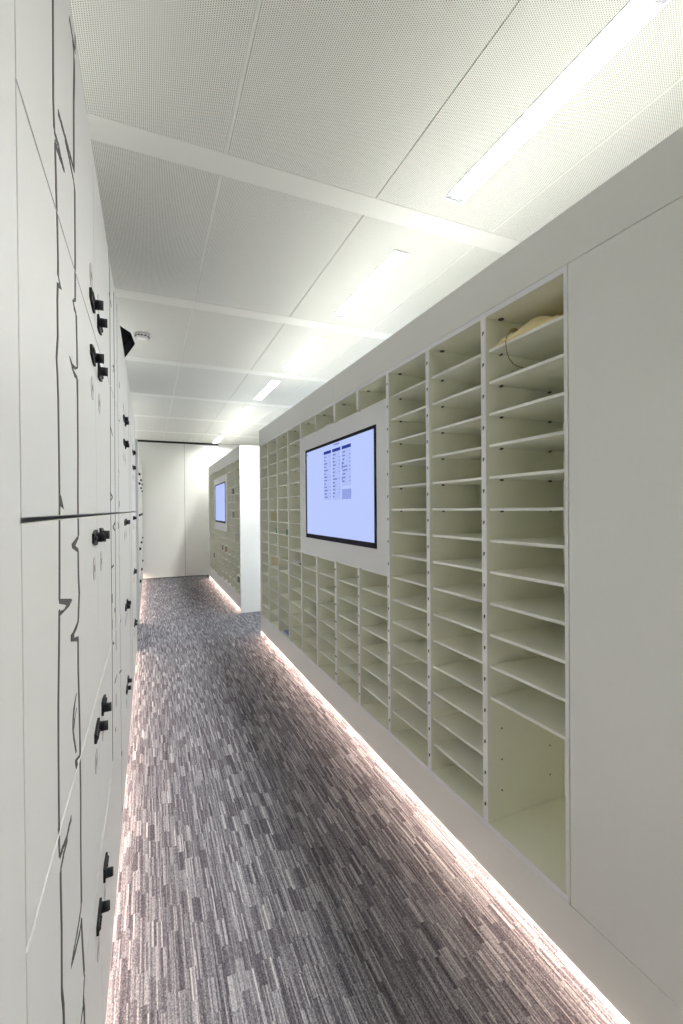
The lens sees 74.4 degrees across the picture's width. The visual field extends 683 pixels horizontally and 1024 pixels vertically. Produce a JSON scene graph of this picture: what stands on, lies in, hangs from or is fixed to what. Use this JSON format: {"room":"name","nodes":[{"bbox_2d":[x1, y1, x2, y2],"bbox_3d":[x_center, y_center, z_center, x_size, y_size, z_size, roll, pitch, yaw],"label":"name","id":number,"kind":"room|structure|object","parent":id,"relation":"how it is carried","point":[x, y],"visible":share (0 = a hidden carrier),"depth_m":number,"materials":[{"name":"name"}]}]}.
{"room":"office mail room","nodes":[
{"label":"office mail room","id":0,"kind":"room"},
{"bbox_2d":[138,442,248,578],"bbox_3d":[-3.472,-0.098,9.109,5.200,2.835,0.120,-1,0,-23],"label":"wall","id":1,"kind":"structure","parent":0,"point":[175,501],"depth_m":9.10,"materials":[{"name":"white paint"}]},
{"bbox_2d":[138,440,217,444],"bbox_3d":[-3.498,-1.398,9.001,2.012,0.032,0.050,-1,0,-23],"label":"trim","id":2,"kind":"structure","parent":1,"relation":"attached to","point":[138,440],"depth_m":9.07,"materials":[{"name":"black plastic"}]},
{"bbox_2d":[106,575,629,1023],"bbox_3d":[-1.017,1.369,3.420,5.200,0.060,12.280,-1,0,-23],"label":"floor","id":3,"kind":"structure","parent":0,"point":[274,868],"depth_m":1.66,"materials":[{"name":"carpet"}]},
{"bbox_2d":[0,0,26,1023],"bbox_3d":[-0.111,0.259,-0.637,0.488,2.200,2.115,-1,0,-23],"label":"wall","id":4,"kind":"structure","parent":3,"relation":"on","point":[13,1010],"depth_m":0.40,"materials":[{"name":"white paint"}]},
{"bbox_2d":[14,0,119,1023],"bbox_3d":[-0.789,0.246,0.969,0.510,2.214,1.366,-1,0,-23],"label":"tall cabinet","id":5,"kind":"object","parent":3,"relation":"on","point":[66,286],"visible":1,"depth_m":0.65,"materials":[{"name":"white paint"}]},
{"bbox_2d":[104,291,131,844],"bbox_3d":[-1.335,0.249,2.244,0.510,2.200,1.403,-1,0,-23],"label":"tall cabinet","id":6,"kind":"object","parent":3,"relation":"on","point":[122,458],"visible":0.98,"depth_m":2.08,"materials":[{"name":"white paint"}]},
{"bbox_2d":[120,326,134,356],"bbox_3d":[-1.403,-1.005,2.747,0.257,0.302,0.161,-1,0,-23],"label":"loudspeaker","id":7,"kind":"object","parent":6,"relation":"on","point":[127,339],"visible":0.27,"depth_m":2.72,"materials":[{"name":"black plastic"}]},
{"bbox_2d":[123,335,134,356],"bbox_3d":[-1.341,-0.979,2.762,0.008,0.210,0.132,32,-12,-12],"label":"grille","id":8,"kind":"object","parent":7,"relation":"attached to","point":[129,343],"depth_m":2.77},
{"bbox_2d":[123,388,137,700],"bbox_3d":[-1.897,0.238,3.553,0.510,2.214,1.443,-1,0,-23],"label":"tall cabinet","id":9,"kind":"object","parent":3,"relation":"on","point":[132,452],"visible":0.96,"depth_m":3.47,"materials":[{"name":"white paint"}]},
{"bbox_2d":[135,439,138,623],"bbox_3d":[-2.647,0.239,5.274,0.488,2.200,0.018,-1,0,-23],"label":"panel","id":10,"kind":"object","parent":3,"relation":"on","point":[136,440],"visible":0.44,"depth_m":5.36,"materials":[{"name":"white paint"}]},
{"bbox_2d":[138,446,141,617],"bbox_3d":[-2.858,0.230,5.793,0.510,2.214,1.098,-1,0,-23],"label":"tall cabinet","id":11,"kind":"object","parent":3,"relation":"on","point":[139,474],"visible":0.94,"depth_m":5.76,"materials":[{"name":"white paint"}]},
{"bbox_2d":[139,452,142,593],"bbox_3d":[-3.311,0.227,6.850,0.510,2.214,1.198,-1,0,-23],"label":"tall cabinet","id":12,"kind":"object","parent":3,"relation":"on","point":[141,542],"visible":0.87,"depth_m":6.91,"materials":[{"name":"white paint"}]},
{"bbox_2d":[141,465,143,581],"bbox_3d":[-3.823,0.223,8.045,0.510,2.214,1.398,-1,0,-23],"label":"tall cabinet","id":13,"kind":"object","parent":3,"relation":"on","point":[141,465],"visible":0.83,"depth_m":8.11,"materials":[{"name":"white paint"}]},
{"bbox_2d":[208,445,260,612],"bbox_3d":[-1.793,0.211,7.509,0.420,2.214,3.345,-1,0,-23],"label":"tall cabinet","id":14,"kind":"object","parent":3,"relation":"on","point":[240,466],"depth_m":6.17,"materials":[{"name":"white laminate"}]},
{"bbox_2d":[215,482,225,522],"bbox_3d":[-2.006,-0.151,7.535,0.064,0.654,1.143,-1,0,-23],"label":"wall display","id":15,"kind":"object","parent":14,"relation":"attached to","point":[220,509],"visible":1,"depth_m":7.48,"materials":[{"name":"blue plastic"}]},
{"bbox_2d":[259,377,336,709],"bbox_3d":[-0.267,0.223,3.951,0.421,2.214,2.121,-1,0,-23],"label":"tall cabinet","id":16,"kind":"object","parent":3,"relation":"on","point":[296,598],"visible":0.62,"depth_m":3.86,"materials":[{"name":"white laminate"}]},
{"bbox_2d":[280,605,288,612],"bbox_3d":[-0.342,0.879,4.100,0.358,0.016,0.325,-1,0,-23],"label":"shelf","id":17,"kind":"object","parent":16,"relation":"attached to","point":[282,607],"depth_m":4.11,"materials":[{"name":"white"}]},
{"bbox_2d":[280,617,288,625],"bbox_3d":[-0.341,0.992,4.101,0.358,0.016,0.325,-1,0,-23],"label":"shelf","id":18,"kind":"object","parent":16,"relation":"attached to","point":[282,619],"depth_m":4.12,"materials":[{"name":"white"}]},
{"bbox_2d":[291,600,300,607],"bbox_3d":[-0.205,0.769,3.777,0.358,0.016,0.325,-1,0,-23],"label":"shelf","id":19,"kind":"object","parent":16,"relation":"attached to","point":[293,602],"depth_m":3.79,"materials":[{"name":"white"}]},
{"bbox_2d":[291,613,300,621],"bbox_3d":[-0.204,0.881,3.778,0.358,0.016,0.325,-1,0,-23],"label":"shelf","id":20,"kind":"object","parent":16,"relation":"attached to","point":[293,615],"depth_m":3.80,"materials":[{"name":"white"}]},
{"bbox_2d":[291,626,300,635],"bbox_3d":[-0.203,0.993,3.779,0.358,0.016,0.325,-1,0,-23],"label":"shelf","id":21,"kind":"object","parent":16,"relation":"attached to","point":[297,629],"depth_m":3.81,"materials":[{"name":"white"}]},
{"bbox_2d":[304,566,315,571],"bbox_3d":[-0.070,0.434,3.454,0.358,0.016,0.325,-1,0,-23],"label":"shelf","id":22,"kind":"object","parent":16,"relation":"attached to","point":[306,568],"depth_m":3.46,"materials":[{"name":"white"}]},
{"bbox_2d":[304,580,315,586],"bbox_3d":[-0.069,0.546,3.454,0.358,0.016,0.325,-1,0,-23],"label":"shelf","id":23,"kind":"object","parent":16,"relation":"attached to","point":[306,582],"depth_m":3.49,"materials":[{"name":"white"}]},
{"bbox_2d":[304,594,315,602],"bbox_3d":[-0.068,0.658,3.455,0.358,0.016,0.325,-1,0,-23],"label":"shelf","id":24,"kind":"object","parent":16,"relation":"attached to","point":[312,597],"depth_m":3.47,"materials":[{"name":"white"}]},
{"bbox_2d":[304,608,315,617],"bbox_3d":[-0.067,0.770,3.456,0.358,0.016,0.325,-1,0,-23],"label":"shelf","id":25,"kind":"object","parent":16,"relation":"attached to","point":[312,611],"depth_m":3.48,"materials":[{"name":"white"}]},
{"bbox_2d":[304,622,315,632],"bbox_3d":[-0.066,0.882,3.457,0.358,0.016,0.325,-1,0,-23],"label":"shelf","id":26,"kind":"object","parent":16,"relation":"attached to","point":[311,625],"depth_m":3.47,"materials":[{"name":"white"}]},
{"bbox_2d":[304,636,316,648],"bbox_3d":[-0.065,0.994,3.457,0.358,0.016,0.325,-1,0,-23],"label":"shelf","id":27,"kind":"object","parent":16,"relation":"attached to","point":[312,640],"depth_m":3.48,"materials":[{"name":"white"}]},
{"bbox_2d":[319,571,334,578],"bbox_3d":[0.067,0.435,3.135,0.358,0.016,0.319,-1,0,-23],"label":"shelf","id":28,"kind":"object","parent":16,"relation":"attached to","point":[331,574],"depth_m":3.18,"materials":[{"name":"white"}]},
{"bbox_2d":[319,586,334,595],"bbox_3d":[0.068,0.547,3.135,0.358,0.016,0.319,-1,0,-23],"label":"shelf","id":29,"kind":"object","parent":16,"relation":"attached to","point":[322,589],"depth_m":3.17,"materials":[{"name":"white"}]},
{"bbox_2d":[319,602,334,612],"bbox_3d":[0.069,0.659,3.136,0.358,0.016,0.319,-1,0,-23],"label":"shelf","id":30,"kind":"object","parent":16,"relation":"attached to","point":[330,606],"depth_m":3.17,"materials":[{"name":"white"}]},
{"bbox_2d":[319,617,334,629],"bbox_3d":[0.070,0.771,3.137,0.358,0.016,0.319,-1,0,-23],"label":"shelf","id":31,"kind":"object","parent":16,"relation":"attached to","point":[329,621],"depth_m":3.17,"materials":[{"name":"white"}]},
{"bbox_2d":[320,633,334,646],"bbox_3d":[0.070,0.883,3.138,0.358,0.016,0.319,-1,0,-23],"label":"shelf","id":32,"kind":"object","parent":16,"relation":"attached to","point":[329,637],"depth_m":3.14,"materials":[{"name":"white"}]},
{"bbox_2d":[320,648,334,663],"bbox_3d":[0.071,0.995,3.138,0.358,0.016,0.319,-1,0,-23],"label":"shelf","id":33,"kind":"object","parent":16,"relation":"attached to","point":[329,653],"depth_m":3.16,"materials":[{"name":"white"}]},
{"bbox_2d":[334,126,682,1023],"bbox_3d":[0.997,0.233,1.004,0.421,2.214,4.298,-1,0,-23],"label":"shelving unit","id":34,"kind":"object","parent":3,"relation":"on","point":[516,660],"visible":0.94,"depth_m":1.41,"materials":[{"name":"white laminate"}]},
{"bbox_2d":[305,424,376,548],"bbox_3d":[-0.017,-0.135,2.899,0.064,0.654,1.143,-1,0,-23],"label":"wall display","id":35,"kind":"object","parent":34,"relation":"attached to","point":[341,479],"visible":1,"depth_m":2.74,"materials":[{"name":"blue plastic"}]},
{"bbox_2d":[301,400,386,574],"bbox_3d":[-0.036,-0.126,2.895,0.017,0.884,1.375,-1,0,-23],"label":"panel","id":36,"kind":"object","parent":34,"relation":"attached to","point":[371,559],"visible":0.93,"depth_m":2.56,"materials":[{"name":"white"}]},
{"bbox_2d":[338,578,357,586],"bbox_3d":[0.207,0.436,2.807,0.358,0.016,0.319,-1,0,-23],"label":"shelf","id":37,"kind":"object","parent":34,"relation":"attached to","point":[341,581],"depth_m":2.82,"materials":[{"name":"white"}]},
{"bbox_2d":[339,595,357,606],"bbox_3d":[0.208,0.548,2.808,0.358,0.016,0.319,-1,0,-23],"label":"shelf","id":38,"kind":"object","parent":34,"relation":"attached to","point":[353,599],"depth_m":2.82,"materials":[{"name":"white wood"}]},
{"bbox_2d":[339,612,357,625],"bbox_3d":[0.209,0.660,2.809,0.358,0.016,0.319,-1,0,-23],"label":"shelf","id":39,"kind":"object","parent":34,"relation":"attached to","point":[352,617],"depth_m":2.83,"materials":[{"name":"white wood"}]},
{"bbox_2d":[339,629,357,644],"bbox_3d":[0.210,0.772,2.810,0.358,0.016,0.319,-1,0,-23],"label":"shelf","id":40,"kind":"object","parent":34,"relation":"attached to","point":[352,634],"depth_m":2.83,"materials":[{"name":"white wood"}]},
{"bbox_2d":[339,646,357,663],"bbox_3d":[0.211,0.884,2.810,0.358,0.016,0.319,-1,0,-23],"label":"shelf","id":41,"kind":"object","parent":34,"relation":"attached to","point":[351,652],"depth_m":2.83,"materials":[{"name":"white wood"}]},
{"bbox_2d":[339,663,357,682],"bbox_3d":[0.212,0.996,2.811,0.358,0.016,0.319,-1,0,-23],"label":"shelf","id":42,"kind":"object","parent":34,"relation":"attached to","point":[351,669],"depth_m":2.84,"materials":[{"name":"white"}]},
{"bbox_2d":[362,568,386,575],"bbox_3d":[0.343,0.325,2.488,0.358,0.016,0.325,-1,0,-23],"label":"shelf","id":43,"kind":"object","parent":34,"relation":"attached to","point":[364,571],"depth_m":2.56,"materials":[{"name":"white wood"}]},
{"bbox_2d":[362,585,386,597],"bbox_3d":[0.344,0.437,2.489,0.358,0.016,0.325,-1,0,-23],"label":"shelf","id":44,"kind":"object","parent":34,"relation":"attached to","point":[381,590],"depth_m":2.53,"materials":[{"name":"white wood"}]},
{"bbox_2d":[362,604,387,619],"bbox_3d":[0.345,0.549,2.489,0.358,0.016,0.325,-1,0,-23],"label":"shelf","id":45,"kind":"object","parent":34,"relation":"attached to","point":[381,610],"depth_m":2.53,"materials":[{"name":"white wood"}]},
{"bbox_2d":[362,624,387,641],"bbox_3d":[0.346,0.661,2.490,0.358,0.016,0.325,-1,0,-23],"label":"shelf","id":46,"kind":"object","parent":34,"relation":"attached to","point":[379,630],"depth_m":2.51,"materials":[{"name":"white wood"}]},
{"bbox_2d":[362,643,387,663],"bbox_3d":[0.347,0.773,2.491,0.358,0.016,0.325,-1,0,-23],"label":"shelf","id":47,"kind":"object","parent":34,"relation":"attached to","point":[380,650],"depth_m":2.51,"materials":[{"name":"white wood"}]},
{"bbox_2d":[362,662,387,685],"bbox_3d":[0.348,0.885,2.491,0.358,0.016,0.325,-1,0,-23],"label":"shelf","id":48,"kind":"object","parent":34,"relation":"attached to","point":[379,670],"depth_m":2.51,"materials":[{"name":"white"}]},
{"bbox_2d":[362,682,387,707],"bbox_3d":[0.348,0.997,2.492,0.358,0.016,0.325,-1,0,-23],"label":"shelf","id":49,"kind":"object","parent":34,"relation":"attached to","point":[379,690],"depth_m":2.51,"materials":[{"name":"white wood"}]},
{"bbox_2d":[391,380,425,400],"bbox_3d":[0.475,-0.570,2.160,0.358,0.016,0.325,-1,0,-23],"label":"shelf","id":50,"kind":"object","parent":34,"relation":"attached to","point":[417,392],"depth_m":2.18,"materials":[{"name":"white wood"}]},
{"bbox_2d":[391,406,425,422],"bbox_3d":[0.475,-0.458,2.161,0.358,0.016,0.325,-1,0,-23],"label":"shelf","id":51,"kind":"object","parent":34,"relation":"attached to","point":[418,415],"depth_m":2.17,"materials":[{"name":"white"}]},
{"bbox_2d":[391,431,425,444],"bbox_3d":[0.476,-0.346,2.162,0.358,0.016,0.325,-1,0,-23],"label":"shelf","id":52,"kind":"object","parent":34,"relation":"attached to","point":[420,438],"depth_m":2.19,"materials":[{"name":"white"}]},
{"bbox_2d":[391,457,425,466],"bbox_3d":[0.477,-0.234,2.162,0.358,0.016,0.325,-1,0,-23],"label":"shelf","id":53,"kind":"object","parent":34,"relation":"attached to","point":[420,462],"depth_m":2.20,"materials":[{"name":"white"}]},
{"bbox_2d":[392,483,425,488],"bbox_3d":[0.478,-0.122,2.163,0.358,0.016,0.325,-1,0,-23],"label":"shelf","id":54,"kind":"object","parent":34,"relation":"attached to","point":[394,485],"depth_m":2.21,"materials":[{"name":"white"}]},
{"bbox_2d":[392,508,425,511],"bbox_3d":[0.479,-0.010,2.164,0.358,0.016,0.325,-1,0,-23],"label":"shelf","id":55,"kind":"object","parent":34,"relation":"attached to","point":[393,509],"depth_m":2.18,"materials":[{"name":"white"}]},
{"bbox_2d":[392,530,426,535],"bbox_3d":[0.480,0.102,2.165,0.358,0.016,0.325,-1,0,-23],"label":"shelf","id":56,"kind":"object","parent":34,"relation":"attached to","point":[394,532],"depth_m":2.19,"materials":[{"name":"white wood"}]},
{"bbox_2d":[392,552,426,561],"bbox_3d":[0.480,0.214,2.165,0.358,0.016,0.325,-1,0,-23],"label":"shelf","id":57,"kind":"object","parent":34,"relation":"attached to","point":[421,556],"depth_m":2.19,"materials":[{"name":"white wood"}]},
{"bbox_2d":[392,573,426,586],"bbox_3d":[0.481,0.326,2.166,0.358,0.016,0.325,-1,0,-23],"label":"shelf","id":58,"kind":"object","parent":34,"relation":"attached to","point":[420,579],"depth_m":2.20,"materials":[{"name":"white wood"}]},
{"bbox_2d":[392,595,426,612],"bbox_3d":[0.482,0.438,2.167,0.358,0.016,0.325,-1,0,-23],"label":"shelf","id":59,"kind":"object","parent":34,"relation":"attached to","point":[419,602],"depth_m":2.19,"materials":[{"name":"white wood"}]},
{"bbox_2d":[392,617,426,637],"bbox_3d":[0.483,0.550,2.168,0.358,0.016,0.325,-1,0,-23],"label":"shelf","id":60,"kind":"object","parent":34,"relation":"attached to","point":[418,625],"depth_m":2.19,"materials":[{"name":"white wood"}]},
{"bbox_2d":[393,638,426,663],"bbox_3d":[0.484,0.662,2.168,0.358,0.016,0.325,-1,0,-23],"label":"shelf","id":61,"kind":"object","parent":34,"relation":"attached to","point":[416,647],"depth_m":2.19,"materials":[{"name":"white wood"}]},
{"bbox_2d":[393,661,427,689],"bbox_3d":[0.485,0.774,2.169,0.358,0.016,0.325,-1,0,-23],"label":"shelf","id":62,"kind":"object","parent":34,"relation":"attached to","point":[416,671],"depth_m":2.19,"materials":[{"name":"white wood"}]},
{"bbox_2d":[393,683,427,714],"bbox_3d":[0.486,0.886,2.170,0.358,0.016,0.325,-1,0,-23],"label":"shelf","id":63,"kind":"object","parent":34,"relation":"attached to","point":[414,693],"depth_m":2.18,"materials":[{"name":"white"}]},
{"bbox_2d":[393,706,427,740],"bbox_3d":[0.486,0.998,2.171,0.358,0.016,0.325,-1,0,-23],"label":"shelf","id":64,"kind":"object","parent":34,"relation":"attached to","point":[413,716],"depth_m":2.17,"materials":[{"name":"white"}]},
{"bbox_2d":[432,354,480,384],"bbox_3d":[0.613,-0.569,1.839,0.358,0.016,0.325,-1,0,-23],"label":"shelf","id":65,"kind":"object","parent":34,"relation":"attached to","point":[468,372],"depth_m":1.87,"materials":[{"name":"white"}]},
{"bbox_2d":[432,385,480,409],"bbox_3d":[0.613,-0.457,1.839,0.358,0.016,0.325,-1,0,-23],"label":"shelf","id":66,"kind":"object","parent":34,"relation":"attached to","point":[470,399],"depth_m":1.87,"materials":[{"name":"white"}]},
{"bbox_2d":[432,416,480,434],"bbox_3d":[0.614,-0.345,1.840,0.358,0.016,0.325,-1,0,-23],"label":"shelf","id":67,"kind":"object","parent":34,"relation":"attached to","point":[472,426],"depth_m":1.87,"materials":[{"name":"white"}]},
{"bbox_2d":[432,447,480,459],"bbox_3d":[0.615,-0.233,1.841,0.358,0.016,0.325,-1,0,-23],"label":"shelf","id":68,"kind":"object","parent":34,"relation":"attached to","point":[472,453],"depth_m":1.87,"materials":[{"name":"white wood"}]},
{"bbox_2d":[432,477,481,485],"bbox_3d":[0.616,-0.121,1.841,0.358,0.016,0.325,-1,0,-23],"label":"shelf","id":69,"kind":"object","parent":34,"relation":"attached to","point":[435,481],"depth_m":1.89,"materials":[{"name":"white wood"}]},
{"bbox_2d":[432,508,481,511],"bbox_3d":[0.617,-0.009,1.842,0.358,0.016,0.325,-1,0,-23],"label":"shelf","id":70,"kind":"object","parent":34,"relation":"attached to","point":[433,509],"depth_m":1.82,"materials":[{"name":"white wood"}]},
{"bbox_2d":[433,533,481,540],"bbox_3d":[0.618,0.103,1.843,0.358,0.016,0.325,-1,0,-23],"label":"shelf","id":71,"kind":"object","parent":34,"relation":"attached to","point":[436,536],"depth_m":1.90,"materials":[{"name":"white"}]},
{"bbox_2d":[433,558,481,571],"bbox_3d":[0.619,0.215,1.844,0.358,0.016,0.325,-1,0,-23],"label":"shelf","id":72,"kind":"object","parent":34,"relation":"attached to","point":[475,564],"depth_m":1.88,"materials":[{"name":"white"}]},
{"bbox_2d":[433,583,481,602],"bbox_3d":[0.619,0.327,1.845,0.358,0.016,0.325,-1,0,-23],"label":"shelf","id":73,"kind":"object","parent":34,"relation":"attached to","point":[472,591],"depth_m":1.88,"materials":[{"name":"white wood"}]},
{"bbox_2d":[433,607,481,632],"bbox_3d":[0.620,0.439,1.845,0.358,0.016,0.325,-1,0,-23],"label":"shelf","id":74,"kind":"object","parent":34,"relation":"attached to","point":[468,617],"depth_m":1.88,"materials":[{"name":"white wood"}]},
{"bbox_2d":[433,633,482,663],"bbox_3d":[0.621,0.551,1.846,0.358,0.016,0.325,-1,0,-23],"label":"shelf","id":75,"kind":"object","parent":34,"relation":"attached to","point":[469,645],"depth_m":1.87,"materials":[{"name":"white wood"}]},
{"bbox_2d":[433,659,482,694],"bbox_3d":[0.622,0.663,1.847,0.358,0.016,0.325,-1,0,-23],"label":"shelf","id":76,"kind":"object","parent":34,"relation":"attached to","point":[469,672],"depth_m":1.86,"materials":[{"name":"white"}]},
{"bbox_2d":[434,685,482,724],"bbox_3d":[0.623,0.775,1.847,0.358,0.016,0.325,-1,0,-23],"label":"shelf","id":77,"kind":"object","parent":34,"relation":"attached to","point":[467,700],"depth_m":1.85,"materials":[{"name":"white"}]},
{"bbox_2d":[434,712,482,755],"bbox_3d":[0.624,0.887,1.848,0.358,0.016,0.325,-1,0,-23],"label":"shelf","id":78,"kind":"object","parent":34,"relation":"attached to","point":[459,724],"depth_m":1.85,"materials":[{"name":"white wood"}]},
{"bbox_2d":[434,738,482,785],"bbox_3d":[0.624,0.999,1.849,0.358,0.016,0.325,-1,0,-23],"label":"shelf","id":79,"kind":"object","parent":34,"relation":"attached to","point":[468,759],"depth_m":1.83,"materials":[{"name":"white wood"}]},
{"bbox_2d":[489,315,563,360],"bbox_3d":[0.749,-0.568,1.520,0.358,0.016,0.319,-1,0,-23],"label":"shelf","id":80,"kind":"object","parent":34,"relation":"attached to","point":[544,342],"depth_m":1.53,"materials":[{"name":"white"}]},
{"bbox_2d":[489,353,563,393],"bbox_3d":[0.750,-0.456,1.520,0.358,0.016,0.319,-1,0,-23],"label":"shelf","id":81,"kind":"object","parent":34,"relation":"attached to","point":[547,376],"depth_m":1.55,"materials":[{"name":"white wood"}]},
{"bbox_2d":[489,392,563,422],"bbox_3d":[0.751,-0.344,1.521,0.358,0.016,0.319,-1,0,-23],"label":"shelf","id":82,"kind":"object","parent":34,"relation":"attached to","point":[550,409],"depth_m":1.56,"materials":[{"name":"white"}]},
{"bbox_2d":[489,431,563,452],"bbox_3d":[0.752,-0.232,1.522,0.358,0.016,0.319,-1,0,-23],"label":"shelf","id":83,"kind":"object","parent":34,"relation":"attached to","point":[553,442],"depth_m":1.56,"materials":[{"name":"white wood"}]},
{"bbox_2d":[489,469,563,481],"bbox_3d":[0.753,-0.120,1.523,0.358,0.016,0.319,-1,0,-23],"label":"shelf","id":84,"kind":"object","parent":34,"relation":"attached to","point":[550,475],"depth_m":1.58,"materials":[{"name":"white wood"}]},
{"bbox_2d":[495,315,559,367],"bbox_3d":[0.688,-0.548,1.508,0.255,0.165,0.283,-1,0,-23],"label":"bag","id":85,"kind":"object","parent":34,"relation":"on","point":[535,322],"visible":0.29,"depth_m":1.45,"materials":[{"name":"yellow fabric"}]},
{"bbox_2d":[490,507,564,511],"bbox_3d":[0.754,-0.008,1.523,0.358,0.016,0.319,-1,0,-23],"label":"shelf","id":86,"kind":"object","parent":34,"relation":"attached to","point":[492,509],"depth_m":1.52,"materials":[{"name":"white"}]},
{"bbox_2d":[490,536,564,548],"bbox_3d":[0.754,0.104,1.524,0.358,0.016,0.319,-1,0,-23],"label":"shelf","id":87,"kind":"object","parent":34,"relation":"attached to","point":[495,541],"depth_m":1.58,"materials":[{"name":"white"}]},
{"bbox_2d":[490,565,564,586],"bbox_3d":[0.755,0.216,1.525,0.358,0.016,0.319,-1,0,-23],"label":"shelf","id":88,"kind":"object","parent":34,"relation":"attached to","point":[546,574],"depth_m":1.56,"materials":[{"name":"white"}]},
{"bbox_2d":[490,594,564,625],"bbox_3d":[0.756,0.328,1.526,0.358,0.016,0.319,-1,0,-23],"label":"shelf","id":89,"kind":"object","parent":34,"relation":"attached to","point":[548,607],"depth_m":1.56,"materials":[{"name":"white"}]},
{"bbox_2d":[490,624,564,663],"bbox_3d":[0.757,0.440,1.526,0.358,0.016,0.319,-1,0,-23],"label":"shelf","id":90,"kind":"object","parent":34,"relation":"attached to","point":[547,640],"depth_m":1.55,"materials":[{"name":"white wood"}]},
{"bbox_2d":[490,656,564,701],"bbox_3d":[0.758,0.552,1.527,0.358,0.016,0.319,-1,0,-23],"label":"shelf","id":91,"kind":"object","parent":34,"relation":"attached to","point":[544,674],"depth_m":1.54,"materials":[{"name":"white wood"}]},
{"bbox_2d":[491,687,564,739],"bbox_3d":[0.759,0.664,1.528,0.358,0.016,0.319,-1,0,-23],"label":"shelf","id":92,"kind":"object","parent":34,"relation":"attached to","point":[538,707],"depth_m":1.53,"materials":[{"name":"white"}]},
{"bbox_2d":[70,0,682,445],"bbox_3d":[-1.038,-1.456,3.401,5.200,0.120,12.280,-1,0,-23],"label":"ceiling","id":93,"kind":"structure","parent":0,"point":[392,101],"depth_m":1.72,"materials":[{"name":"white"}]},
{"bbox_2d":[134,332,149,340],"bbox_3d":[-1.561,-1.371,3.521,0.112,0.036,0.112,-1,0,-23],"label":"smoke detector","id":94,"kind":"object","parent":93,"relation":"attached to","point":[143,336],"visible":1,"depth_m":3.49,"materials":[{"name":"white plastic"}]},
{"bbox_2d":[180,309,192,361],"bbox_3d":[-1.261,-1.400,3.642,0.011,0.011,1.207,-1,0,-23],"label":"trim","id":95,"kind":"structure","parent":93,"relation":"attached to","point":[191,309],"depth_m":3.53,"materials":[{"name":"white metal"}]},
{"bbox_2d":[135,430,258,437],"bbox_3d":[-3.002,-1.421,7.980,5.200,0.021,0.121,-1,0,-23],"label":"trim","id":96,"kind":"structure","parent":93,"relation":"attached to","point":[135,430],"depth_m":8.11,"materials":[{"name":"white metal"}]},
{"bbox_2d":[134,415,267,424],"bbox_3d":[-2.475,-1.417,6.753,5.200,0.021,0.121,-1,0,-23],"label":"trim","id":97,"kind":"structure","parent":93,"relation":"attached to","point":[134,415],"depth_m":6.86,"materials":[{"name":"white metal"}]},
{"bbox_2d":[193,175,222,300],"bbox_3d":[-0.735,-1.396,2.415,0.011,0.011,1.207,-1,0,-23],"label":"trim","id":98,"kind":"structure","parent":93,"relation":"attached to","point":[220,176],"depth_m":2.22,"materials":[{"name":"white metal"}]},
{"bbox_2d":[130,392,292,407],"bbox_3d":[-1.949,-1.413,5.526,5.200,0.021,0.121,-1,0,-23],"label":"trim","id":99,"kind":"structure","parent":93,"relation":"attached to","point":[131,393],"depth_m":5.62,"materials":[{"name":"white metal"}]},
{"bbox_2d":[125,356,330,381],"bbox_3d":[-1.423,-1.408,4.299,5.200,0.021,0.121,-1,0,-23],"label":"trim","id":100,"kind":"structure","parent":93,"relation":"attached to","point":[129,358],"depth_m":4.39,"materials":[{"name":"white metal"}]},
{"bbox_2d":[225,0,261,153],"bbox_3d":[-0.208,-1.392,1.188,0.011,0.011,1.207,-1,0,-23],"label":"trim","id":101,"kind":"structure","parent":93,"relation":"attached to","point":[258,3],"depth_m":1.41,"materials":[{"name":"white metal"}]},
{"bbox_2d":[235,407,253,419],"bbox_3d":[-1.403,-1.430,6.460,0.102,0.039,0.895,-1,0,-23],"label":"recessed light","id":102,"kind":"object","parent":93,"relation":"in","point":[246,410],"visible":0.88,"depth_m":6.46,"materials":[{"name":"white"}]},
{"bbox_2d":[114,288,392,339],"bbox_3d":[-0.897,-1.404,3.072,5.200,0.021,0.121,-1,0,-23],"label":"trim","id":103,"kind":"structure","parent":93,"relation":"attached to","point":[123,293],"depth_m":3.16,"materials":[{"name":"white metal"}]},
{"bbox_2d":[253,381,279,399],"bbox_3d":[-0.883,-1.426,5.248,0.102,0.039,0.895,-1,0,-23],"label":"recessed light","id":104,"kind":"object","parent":93,"relation":"in","point":[272,384],"visible":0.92,"depth_m":5.20,"materials":[{"name":"white plastic"}]},
{"bbox_2d":[282,337,323,370],"bbox_3d":[-0.364,-1.421,4.037,0.102,0.039,0.895,-1,0,-23],"label":"recessed light","id":105,"kind":"object","parent":93,"relation":"in","point":[313,342],"visible":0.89,"depth_m":3.99,"materials":[{"name":"white plastic"}]},
{"bbox_2d":[87,112,520,253],"bbox_3d":[-0.370,-1.400,1.845,5.200,0.021,0.121,-1,0,-23],"label":"ceiling beam","id":106,"kind":"structure","parent":93,"relation":"attached to","point":[102,129],"depth_m":1.89,"materials":[{"name":"white paint"}]},
{"bbox_2d":[332,249,411,318],"bbox_3d":[0.155,-1.417,2.826,0.102,0.039,0.895,-1,0,-23],"label":"recessed light","id":107,"kind":"object","parent":93,"relation":"in","point":[396,258],"visible":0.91,"depth_m":2.75,"materials":[{"name":"white plastic"}]},
{"bbox_2d":[371,246,474,329],"bbox_3d":[0.464,-1.409,2.929,0.011,0.011,1.207,-1,0,-23],"label":"trim","id":108,"kind":"structure","parent":93,"relation":"attached to","point":[470,249],"depth_m":2.77,"materials":[{"name":"white metal"}]},
{"bbox_2d":[443,0,670,204],"bbox_3d":[0.675,-1.413,1.614,0.102,0.039,0.895,-1,0,-23],"label":"recessed light","id":109,"kind":"object","parent":93,"relation":"in","point":[635,14],"visible":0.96,"depth_m":1.49,"materials":[{"name":"white plastic"}]},
{"bbox_2d":[491,76,682,232],"bbox_3d":[0.990,-1.404,1.702,0.011,0.011,1.207,-1,0,-23],"label":"trim","id":110,"kind":"structure","parent":93,"relation":"attached to","point":[681,78],"depth_m":1.72,"materials":[{"name":"white metal"}]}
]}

